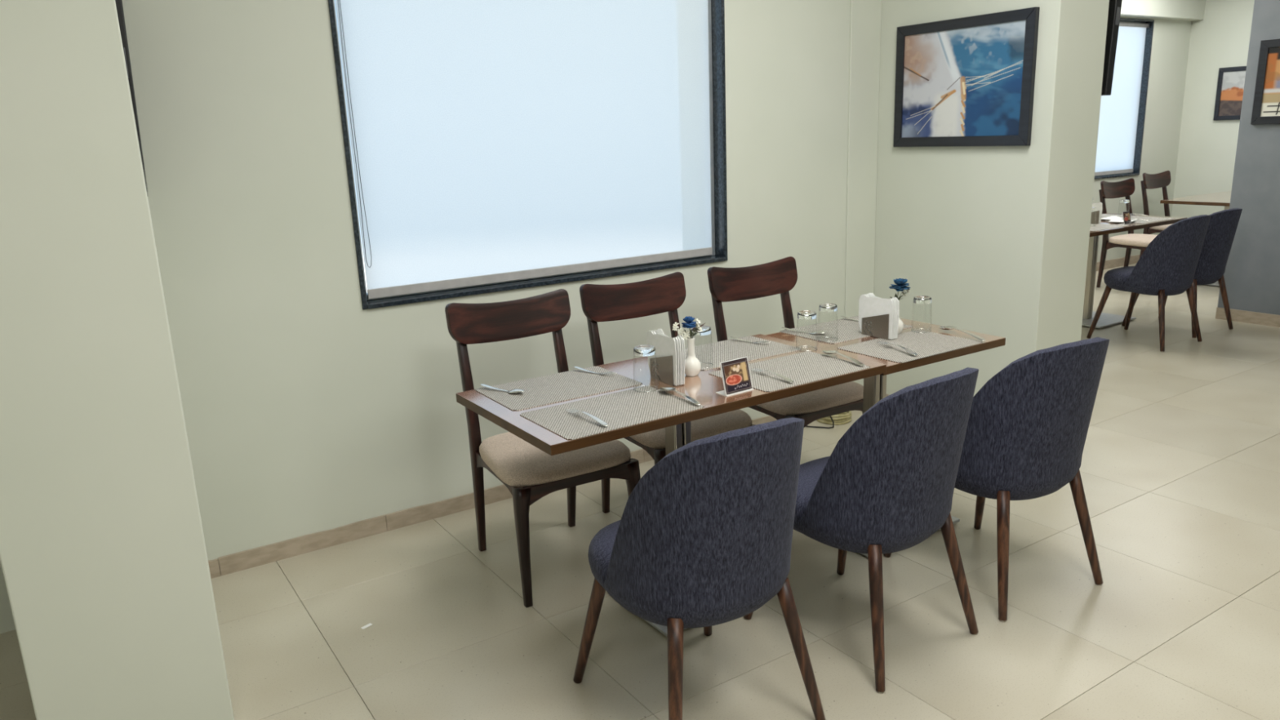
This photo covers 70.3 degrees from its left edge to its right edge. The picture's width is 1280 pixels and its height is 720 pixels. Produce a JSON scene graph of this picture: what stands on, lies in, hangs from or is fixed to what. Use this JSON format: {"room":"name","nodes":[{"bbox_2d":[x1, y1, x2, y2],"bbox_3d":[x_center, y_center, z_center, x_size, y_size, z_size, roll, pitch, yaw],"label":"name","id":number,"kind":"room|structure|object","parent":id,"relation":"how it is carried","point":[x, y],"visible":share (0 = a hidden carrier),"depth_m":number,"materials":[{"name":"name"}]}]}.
{"room":"restaurant dining area","nodes":[
{"label":"restaurant dining area","id":0,"kind":"room"},
{"bbox_2d":[0,0,234,719],"bbox_3d":[-1.565,-0.415,2.365,0.414,2.750,0.980,-11,17,-32],"label":"wall pillar","id":1,"kind":"structure","parent":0,"point":[104,560],"depth_m":2.08,"materials":[{"name":"paint"}]},
{"bbox_2d":[115,0,147,194],"bbox_3d":[-1.501,-0.791,2.593,0.032,0.620,0.702,-9,16,-32],"label":"wall screen","id":2,"kind":"object","parent":1,"relation":"attached to","point":[119,6],"visible":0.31,"depth_m":2.31,"materials":[{"name":"black plastic"}]},
{"bbox_2d":[0,0,850,633],"bbox_3d":[-1.674,-0.552,2.930,6.890,2.750,0.110,-11,17,-32],"label":"wall","id":3,"kind":"structure","parent":0,"point":[307,409],"depth_m":3.31,"materials":[{"name":"paint"}]},
{"bbox_2d":[208,415,777,578],"bbox_3d":[-0.257,0.496,4.055,3.253,0.068,0.011,-11,17,-32],"label":"baseboard","id":4,"kind":"structure","parent":3,"relation":"attached to","point":[249,558],"depth_m":3.52,"materials":[{"name":"tile"}]},
{"bbox_2d":[327,0,727,309],"bbox_3d":[-0.364,-1.051,3.697,1.733,1.471,0.122,-11,17,-32],"label":"window","id":5,"kind":"structure","parent":3,"relation":"in","point":[716,12],"depth_m":4.03,"materials":[{"name":"black metal"}]},
{"bbox_2d":[335,0,712,298],"bbox_3d":[-0.369,-1.052,3.696,1.667,1.418,0.046,-11,17,-32],"label":"roller blind","id":6,"kind":"object","parent":5,"relation":"attached to","point":[492,141],"visible":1,"depth_m":3.66,"materials":[{"name":"white fabric"}]},
{"bbox_2d":[844,0,881,386],"bbox_3d":[1.140,-1.087,4.646,0.212,2.750,0.010,-11,17,-32],"label":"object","id":7,"kind":"structure","parent":3,"relation":"attached to","point":[865,15],"depth_m":4.64,"materials":[{"name":"paint"}]},
{"bbox_2d":[0,263,1279,719],"bbox_3d":[1.984,0.700,3.297,14.040,0.120,7.902,-11,17,-32],"label":"floor","id":8,"kind":"structure","parent":0,"point":[1180,468],"depth_m":2.91,"materials":[{"name":"tile"}]},
{"bbox_2d":[361,622,372,629],"bbox_3d":[-0.868,0.846,2.885,0.014,0.002,0.034,10,19,41],"label":"paper scrap","id":9,"kind":"object","parent":8,"relation":"on","point":[370,624],"visible":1,"depth_m":2.88,"materials":[{"name":"white paper"}]},
{"bbox_2d":[444,288,640,607],"bbox_3d":[-0.337,0.268,3.192,0.477,0.938,0.558,-10,16,-29],"label":"wooden chair","id":10,"kind":"object","parent":8,"relation":"on","point":[530,473],"visible":0.85,"depth_m":3.17,"materials":[{"name":"brown wood"}]},
{"bbox_2d":[579,271,755,513],"bbox_3d":[0.115,0.174,3.497,0.477,0.938,0.558,-11,16,-30],"label":"wooden chair","id":11,"kind":"object","parent":8,"relation":"on","point":[666,293],"visible":0.51,"depth_m":3.54,"materials":[{"name":"brown wood"}]},
{"bbox_2d":[455,333,886,636],"bbox_3d":[0.126,0.420,2.898,1.203,0.750,0.606,-11,17,-32],"label":"dining table","id":12,"kind":"object","parent":8,"relation":"on","point":[703,388],"visible":0.34,"depth_m":2.63,"materials":[{"name":"laminate"}]},
{"bbox_2d":[475,366,642,410],"bbox_3d":[-0.247,0.081,2.760,0.432,0.002,0.285,-11,17,-31],"label":"placemat","id":13,"kind":"object","parent":12,"relation":"on","point":[539,391],"visible":1,"depth_m":2.75,"materials":[{"name":"fabric"}]},
{"bbox_2d":[480,383,524,393],"bbox_3d":[-0.414,0.087,2.726,0.166,0.011,0.036,6,16,30],"label":"spoon","id":14,"kind":"object","parent":13,"relation":"on","point":[517,390],"visible":1,"depth_m":2.72,"materials":[{"name":"metal"}]},
{"bbox_2d":[573,366,614,374],"bbox_3d":[-0.145,0.036,2.890,0.164,0.011,0.022,8,17,35],"label":"fork","id":15,"kind":"object","parent":13,"relation":"on","point":[577,367],"visible":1,"depth_m":2.90,"materials":[{"name":"metal"}]},
{"bbox_2d":[520,386,704,439],"bbox_3d":[-0.076,0.139,2.501,0.432,0.002,0.285,-11,17,-32],"label":"placemat","id":16,"kind":"object","parent":12,"relation":"on","point":[619,410],"visible":1,"depth_m":2.49,"materials":[{"name":"fabric"}]},
{"bbox_2d":[565,408,608,426],"bbox_3d":[-0.141,0.149,2.425,0.025,0.013,0.186,-12,17,-35],"label":"fork","id":17,"kind":"object","parent":16,"relation":"on","point":[600,421],"visible":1,"depth_m":2.40,"materials":[{"name":"metal"}]},
{"bbox_2d":[633,345,657,392],"bbox_3d":[0.015,0.024,2.679,0.073,0.128,0.073,-11,17,-32],"label":"glass tumbler","id":18,"kind":"object","parent":16,"relation":"on","point":[640,350],"visible":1,"depth_m":2.65,"materials":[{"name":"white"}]},
{"bbox_2d":[658,386,700,404],"bbox_3d":[0.113,0.098,2.589,0.043,0.013,0.202,-10,16,-29],"label":"spoon","id":19,"kind":"object","parent":16,"relation":"on","point":[663,388],"visible":1,"depth_m":2.58,"materials":[{"name":"metal"}]},
{"bbox_2d":[646,328,684,386],"bbox_3d":[0.075,-0.012,2.773,0.039,0.153,0.182,-10,16,-29],"label":"napkin holder","id":20,"kind":"object","parent":12,"relation":"on","point":[669,359],"visible":0.99,"depth_m":2.73,"materials":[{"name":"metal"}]},
{"bbox_2d":[684,336,701,376],"bbox_3d":[0.160,-0.011,2.824,0.059,0.120,0.059,-11,17,-32],"label":"bud vase","id":21,"kind":"object","parent":12,"relation":"on","point":[692,365],"visible":0.94,"depth_m":2.81,"materials":[{"name":"white ceramic"}]},
{"bbox_2d":[672,315,706,339],"bbox_3d":[0.155,-0.083,2.805,0.112,0.106,0.050,-11,17,-32],"label":"flower","id":22,"kind":"object","parent":21,"relation":"in","point":[689,323],"visible":0.99,"depth_m":2.79,"materials":[{"name":"blue plant"}]},
{"bbox_2d":[715,356,754,396],"bbox_3d":[0.275,0.045,2.633,0.104,0.095,0.051,-12,17,-34],"label":"photo card","id":23,"kind":"object","parent":12,"relation":"on","point":[735,374],"visible":1,"depth_m":2.62,"materials":[{"name":"multicoloured paper"}]},
{"bbox_2d":[684,336,801,370],"bbox_3d":[0.301,-0.028,3.111,0.432,0.002,0.285,-11,17,-32],"label":"placemat","id":24,"kind":"object","parent":12,"relation":"on","point":[733,348],"visible":0.76,"depth_m":3.12,"materials":[{"name":"fabric"}]},
{"bbox_2d":[691,325,713,368],"bbox_3d":[0.199,-0.043,2.931,0.073,0.128,0.073,-11,17,-32],"label":"glass tumbler","id":25,"kind":"object","parent":24,"relation":"on","point":[706,330],"visible":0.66,"depth_m":2.89,"materials":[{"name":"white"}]},
{"bbox_2d":[730,336,768,343],"bbox_3d":[0.389,-0.069,3.230,0.159,0.011,0.021,9,18,37],"label":"fork","id":26,"kind":"object","parent":24,"relation":"on","point":[731,336],"visible":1,"depth_m":3.23,"materials":[{"name":"metal"}]},
{"bbox_2d":[708,351,870,391],"bbox_3d":[0.470,0.032,2.849,0.432,0.002,0.285,-11,17,-32],"label":"placemat","id":27,"kind":"object","parent":12,"relation":"on","point":[804,367],"visible":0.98,"depth_m":2.84,"materials":[{"name":"fabric"}]},
{"bbox_2d":[751,367,793,382],"bbox_3d":[0.403,0.043,2.768,0.025,0.013,0.189,-10,16,-30],"label":"fork","id":28,"kind":"object","parent":27,"relation":"on","point":[756,370],"visible":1,"depth_m":2.75,"materials":[{"name":"metal"}]},
{"bbox_2d":[821,350,864,365],"bbox_3d":[0.656,-0.011,2.943,0.046,0.014,0.216,-8,15,-23],"label":"spoon","id":29,"kind":"object","parent":27,"relation":"on","point":[828,352],"visible":1,"depth_m":2.94,"materials":[{"name":"metal"}]},
{"bbox_2d":[795,310,817,351],"bbox_3d":[0.570,-0.101,3.103,0.073,0.128,0.073,-11,17,-32],"label":"glass tumbler","id":30,"kind":"object","parent":12,"relation":"on","point":[805,314],"visible":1,"depth_m":3.07,"materials":[{"name":"clear glass"}]},
{"bbox_2d":[573,417,825,719],"bbox_3d":[0.142,0.507,2.324,0.486,0.860,0.581,-10,16,-29],"label":"upholstered chair","id":31,"kind":"object","parent":8,"relation":"on","point":[704,537],"visible":1,"depth_m":2.08,"materials":[{"name":"blue fabric"}]},
{"bbox_2d":[706,256,863,427],"bbox_3d":[0.627,0.076,3.813,0.477,0.938,0.558,-11,16,-31],"label":"wooden chair","id":32,"kind":"object","parent":8,"relation":"on","point":[780,276],"visible":0.52,"depth_m":3.83,"materials":[{"name":"brown wood"}]},
{"bbox_2d":[805,416,834,428],"bbox_3d":[0.851,0.225,4.612,0.187,0.243,0.203,-11,17,-32],"label":"power cable","id":33,"kind":"object","parent":8,"relation":"on","point":[832,420],"visible":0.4,"depth_m":4.61,"materials":[{"name":"grey plastic"}]},
{"bbox_2d":[816,410,852,425],"bbox_3d":[1.011,0.287,4.737,0.184,0.054,0.184,-11,17,-32],"label":"cable coil","id":34,"kind":"object","parent":8,"relation":"on","point":[846,417],"visible":0.49,"depth_m":4.66,"materials":[{"name":"beige plastic"}]},
{"bbox_2d":[743,367,978,693],"bbox_3d":[0.668,0.403,2.664,0.486,0.860,0.581,-13,18,-36],"label":"upholstered chair","id":35,"kind":"object","parent":8,"relation":"on","point":[886,486],"visible":0.99,"depth_m":2.42,"materials":[{"name":"blue fabric"}]},
{"bbox_2d":[764,318,1005,556],"bbox_3d":[0.884,0.273,3.399,0.628,0.737,0.608,-11,17,-32],"label":"dining table","id":36,"kind":"object","parent":8,"relation":"on","point":[875,386],"visible":0.2,"depth_m":3.26,"materials":[{"name":"laminate"}]},
{"bbox_2d":[779,315,913,343],"bbox_3d":[0.785,-0.118,3.455,0.432,0.002,0.285,-11,17,-32],"label":"placemat","id":37,"kind":"object","parent":36,"relation":"on","point":[843,329],"visible":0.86,"depth_m":3.43,"materials":[{"name":"fabric"}]},
{"bbox_2d":[781,327,826,333],"bbox_3d":[0.614,-0.109,3.406,0.180,0.012,0.038,7,17,33],"label":"spoon","id":38,"kind":"object","parent":37,"relation":"on","point":[816,331],"visible":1,"depth_m":3.38,"materials":[{"name":"metal"}]},
{"bbox_2d":[817,303,838,341],"bbox_3d":[0.678,-0.136,3.275,0.073,0.128,0.073,-11,17,-32],"label":"glass tumbler","id":39,"kind":"object","parent":37,"relation":"on","point":[823,307],"visible":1,"depth_m":3.24,"materials":[{"name":"clear glass"}]},
{"bbox_2d":[858,293,899,339],"bbox_3d":[0.863,-0.163,3.304,0.039,0.153,0.182,-11,16,-30],"label":"napkin holder","id":40,"kind":"object","parent":36,"relation":"on","point":[878,317],"visible":1,"depth_m":3.27,"materials":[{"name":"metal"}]},
{"bbox_2d":[897,301,903,333],"bbox_3d":[0.942,-0.157,3.344,0.059,0.120,0.059,-11,17,-32],"label":"bud vase","id":41,"kind":"object","parent":36,"relation":"on","point":[900,326],"visible":0.17,"depth_m":3.33,"materials":[{"name":"white ceramic"}]},
{"bbox_2d":[888,278,911,300],"bbox_3d":[0.952,-0.239,3.328,0.077,0.121,0.073,-1,14,6],"label":"flower","id":42,"kind":"object","parent":41,"relation":"in","point":[900,286],"visible":0.98,"depth_m":3.31,"materials":[{"name":"teal plant"}]},
{"bbox_2d":[837,329,982,363],"bbox_3d":[0.942,-0.051,3.165,0.432,0.002,0.285,-11,17,-32],"label":"placemat","id":43,"kind":"object","parent":36,"relation":"on","point":[925,344],"visible":1,"depth_m":3.15,"materials":[{"name":"fabric"}]},
{"bbox_2d":[876,340,917,355],"bbox_3d":[0.878,-0.044,3.094,0.028,0.015,0.210,-7,15,-19],"label":"fork","id":44,"kind":"object","parent":43,"relation":"on","point":[909,351],"visible":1,"depth_m":3.06,"materials":[{"name":"metal"}]},
{"bbox_2d":[911,295,931,333],"bbox_3d":[1.041,-0.170,3.354,0.073,0.128,0.073,-11,17,-32],"label":"glass tumbler","id":45,"kind":"object","parent":43,"relation":"on","point":[922,300],"visible":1,"depth_m":3.32,"materials":[{"name":"clear glass"}]},
{"bbox_2d":[937,326,986,341],"bbox_3d":[1.158,-0.101,3.271,0.053,0.016,0.248,-7,15,-19],"label":"spoon","id":46,"kind":"object","parent":36,"relation":"on","point":[978,337],"visible":1,"depth_m":3.26,"materials":[{"name":"metal"}]},
{"bbox_2d":[883,337,1109,622],"bbox_3d":[1.186,0.305,2.978,0.486,0.860,0.581,-9,16,-26],"label":"upholstered chair","id":47,"kind":"object","parent":8,"relation":"on","point":[1028,425],"visible":0.79,"depth_m":2.73,"materials":[{"name":"blue fabric"}]},
{"bbox_2d":[1096,177,1157,287],"bbox_3d":[4.351,-1.092,7.922,0.477,0.938,0.558,-10,16,-30],"label":"wooden chair","id":48,"kind":"object","parent":8,"relation":"on","point":[1126,188],"visible":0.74,"depth_m":7.98,"materials":[{"name":"brown wood"}]},
{"bbox_2d":[1081,213,1186,328],"bbox_3d":[3.251,-0.614,6.558,1.350,0.750,0.605,-11,17,-32],"label":"dining table","id":49,"kind":"object","parent":8,"relation":"on","point":[1104,320],"visible":0.44,"depth_m":6.67,"materials":[{"name":"laminate"}]},
{"bbox_2d":[1090,202,1102,223],"bbox_3d":[3.163,-1.038,6.415,0.182,0.149,0.039,5,16,27],"label":"napkin holder","id":50,"kind":"object","parent":49,"relation":"on","point":[1098,213],"visible":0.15,"depth_m":6.37,"materials":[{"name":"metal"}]},
{"bbox_2d":[1089,223,1129,231],"bbox_3d":[3.101,-0.911,6.220,0.432,0.002,0.285,-11,17,-32],"label":"placemat","id":51,"kind":"object","parent":49,"relation":"on","point":[1098,227],"visible":0.68,"depth_m":6.20,"materials":[{"name":"fabric"}]},
{"bbox_2d":[1101,213,1139,220],"bbox_3d":[3.479,-1.067,6.786,0.432,0.002,0.285,-11,17,-32],"label":"placemat","id":52,"kind":"object","parent":49,"relation":"on","point":[1104,215],"visible":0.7,"depth_m":6.83,"materials":[{"name":"fabric"}]},
{"bbox_2d":[1101,215,1123,219],"bbox_3d":[3.439,-1.030,6.595,0.200,0.014,0.150,-8,15,-21],"label":"napkin","id":53,"kind":"object","parent":52,"relation":"on","point":[1113,216],"visible":0.75,"depth_m":6.60,"materials":[{"name":"fabric"}]},
{"bbox_2d":[1117,200,1129,217],"bbox_3d":[3.571,-1.117,6.702,0.073,0.128,0.073,-11,17,-32],"label":"glass tumbler","id":54,"kind":"object","parent":52,"relation":"on","point":[1120,201],"visible":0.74,"depth_m":6.66,"materials":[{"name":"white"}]},
{"bbox_2d":[1119,210,1131,225],"bbox_3d":[3.372,-0.988,6.307,0.091,0.089,0.051,-11,17,-33],"label":"photo card","id":55,"kind":"object","parent":49,"relation":"on","point":[1126,215],"visible":1,"depth_m":6.30,"materials":[{"name":"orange paper"}]},
{"bbox_2d":[1123,211,1131,224],"bbox_3d":[3.378,-0.987,6.298,0.085,0.085,0.001,-11,3,-33],"label":"print","id":56,"kind":"object","parent":55,"relation":"on","point":[1126,216],"depth_m":6.30},
{"bbox_2d":[1105,216,1174,223],"bbox_3d":[3.600,-1.009,6.537,0.432,0.002,0.285,-11,17,-32],"label":"placemat","id":57,"kind":"object","parent":49,"relation":"on","point":[1138,220],"visible":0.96,"depth_m":6.52,"materials":[{"name":"fabric"}]},
{"bbox_2d":[1106,218,1136,222],"bbox_3d":[3.411,-0.987,6.426,0.150,0.014,0.200,9,18,38],"label":"napkin","id":58,"kind":"object","parent":57,"relation":"on","point":[1112,220],"visible":0.8,"depth_m":6.42,"materials":[{"name":"paper"}]},
{"bbox_2d":[1086,214,1210,352],"bbox_3d":[3.415,-0.547,6.044,0.486,0.860,0.581,-10,16,-30],"label":"upholstered chair","id":59,"kind":"object","parent":8,"relation":"on","point":[1167,266],"visible":1,"depth_m":5.83,"materials":[{"name":"blue fabric"}]},
{"bbox_2d":[1139,170,1172,257],"bbox_3d":[5.198,-1.343,8.797,0.477,0.938,0.558,-11,17,-32],"label":"wooden chair","id":60,"kind":"object","parent":8,"relation":"on","point":[1162,180],"visible":0.47,"depth_m":8.87,"materials":[{"name":"brown wood"}]},
{"bbox_2d":[1121,208,1242,338],"bbox_3d":[3.828,-0.643,6.365,0.486,0.860,0.581,-10,16,-28],"label":"upholstered chair","id":61,"kind":"object","parent":8,"relation":"on","point":[1223,224],"visible":0.62,"depth_m":6.11,"materials":[{"name":"blue fabric"}]},
{"bbox_2d":[1160,191,1231,286],"bbox_3d":[5.362,-1.103,8.198,1.480,0.750,0.610,-11,17,-32],"label":"dining table","id":62,"kind":"object","parent":8,"relation":"on","point":[1222,198],"visible":0.14,"depth_m":7.91,"materials":[{"name":"laminate"}]},
{"bbox_2d":[873,0,1109,396],"bbox_3d":[1.169,-1.204,5.107,0.360,2.750,2.710,-11,17,-32],"label":"wall pillar","id":63,"kind":"structure","parent":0,"point":[997,237],"depth_m":4.21,"materials":[{"name":"paint"}]},
{"bbox_2d":[893,6,1039,146],"bbox_3d":[1.486,-1.285,4.214,0.027,0.572,0.752,-11,17,-32],"label":"framed picture","id":64,"kind":"object","parent":63,"relation":"attached to","point":[970,81],"visible":1,"depth_m":4.17,"materials":[{"name":"paint"}]},
{"bbox_2d":[1101,0,1122,95],"bbox_3d":[1.861,-1.554,4.433,0.078,0.551,0.952,-11,17,-32],"label":"wall screen","id":65,"kind":"object","parent":63,"relation":"attached to","point":[1114,6],"visible":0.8,"depth_m":4.06,"materials":[{"name":"black plastic"}]},
{"bbox_2d":[1092,16,1191,262],"bbox_3d":[3.070,-1.957,7.827,5.930,2.750,0.110,-11,17,-32],"label":"wall","id":66,"kind":"structure","parent":0,"point":[1171,37],"depth_m":9.10,"materials":[{"name":"paint"}]},
{"bbox_2d":[1096,254,1139,271],"bbox_3d":[3.152,-0.655,8.101,5.928,0.087,0.011,-11,17,-32],"label":"baseboard","id":67,"kind":"structure","parent":66,"relation":"attached to","point":[1114,263],"depth_m":9.15,"materials":[{"name":"tile"}]},
{"bbox_2d":[1093,17,1154,179],"bbox_3d":[4.226,-2.429,8.494,1.715,1.461,0.122,-11,17,-32],"label":"window","id":68,"kind":"structure","parent":66,"relation":"in","point":[1149,31],"depth_m":8.89,"materials":[{"name":"black metal"}]},
{"bbox_2d":[1094,22,1149,176],"bbox_3d":[4.223,-2.428,8.485,1.664,1.409,0.046,-11,17,-32],"label":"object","id":69,"kind":"structure","parent":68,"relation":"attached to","point":[1118,113],"depth_m":8.76,"materials":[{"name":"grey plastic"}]},
{"bbox_2d":[1120,0,1205,21],"bbox_3d":[3.088,-3.087,7.449,5.930,0.375,0.110,-11,17,-32],"label":"trim","id":70,"kind":"structure","parent":66,"relation":"attached to","point":[1180,10],"depth_m":8.63,"materials":[{"name":"paint"}]},
{"bbox_2d":[1171,0,1254,217],"bbox_3d":[7.548,-1.796,6.525,0.100,2.750,7.230,-11,17,-32],"label":"wall","id":71,"kind":"structure","parent":0,"point":[1207,147],"depth_m":9.10,"materials":[{"name":"paint"}]},
{"bbox_2d":[1213,66,1246,120],"bbox_3d":[5.896,-2.580,8.762,0.027,0.500,0.620,-11,17,-32],"label":"framed picture","id":72,"kind":"object","parent":71,"relation":"attached to","point":[1231,80],"visible":0.38,"depth_m":8.91,"materials":[{"name":"paint"}]},
{"bbox_2d":[1217,0,1279,315],"bbox_3d":[5.735,-1.177,4.323,0.170,2.750,5.222,-11,17,-32],"label":"wall","id":73,"kind":"structure","parent":0,"point":[1251,275],"depth_m":6.38,"materials":[{"name":"paint"}]},
{"bbox_2d":[1215,306,1279,327],"bbox_3d":[5.100,-0.073,5.494,0.011,0.087,3.020,-11,17,-32],"label":"baseboard","id":74,"kind":"structure","parent":73,"relation":"attached to","point":[1248,317],"depth_m":6.53,"materials":[{"name":"tile"}]},
{"bbox_2d":[1250,38,1279,124],"bbox_3d":[4.412,-1.853,6.010,0.027,0.555,0.600,-11,17,-32],"label":"framed picture","id":75,"kind":"object","parent":73,"relation":"attached to","point":[1266,103],"visible":1,"depth_m":6.19,"materials":[{"name":"paint"}]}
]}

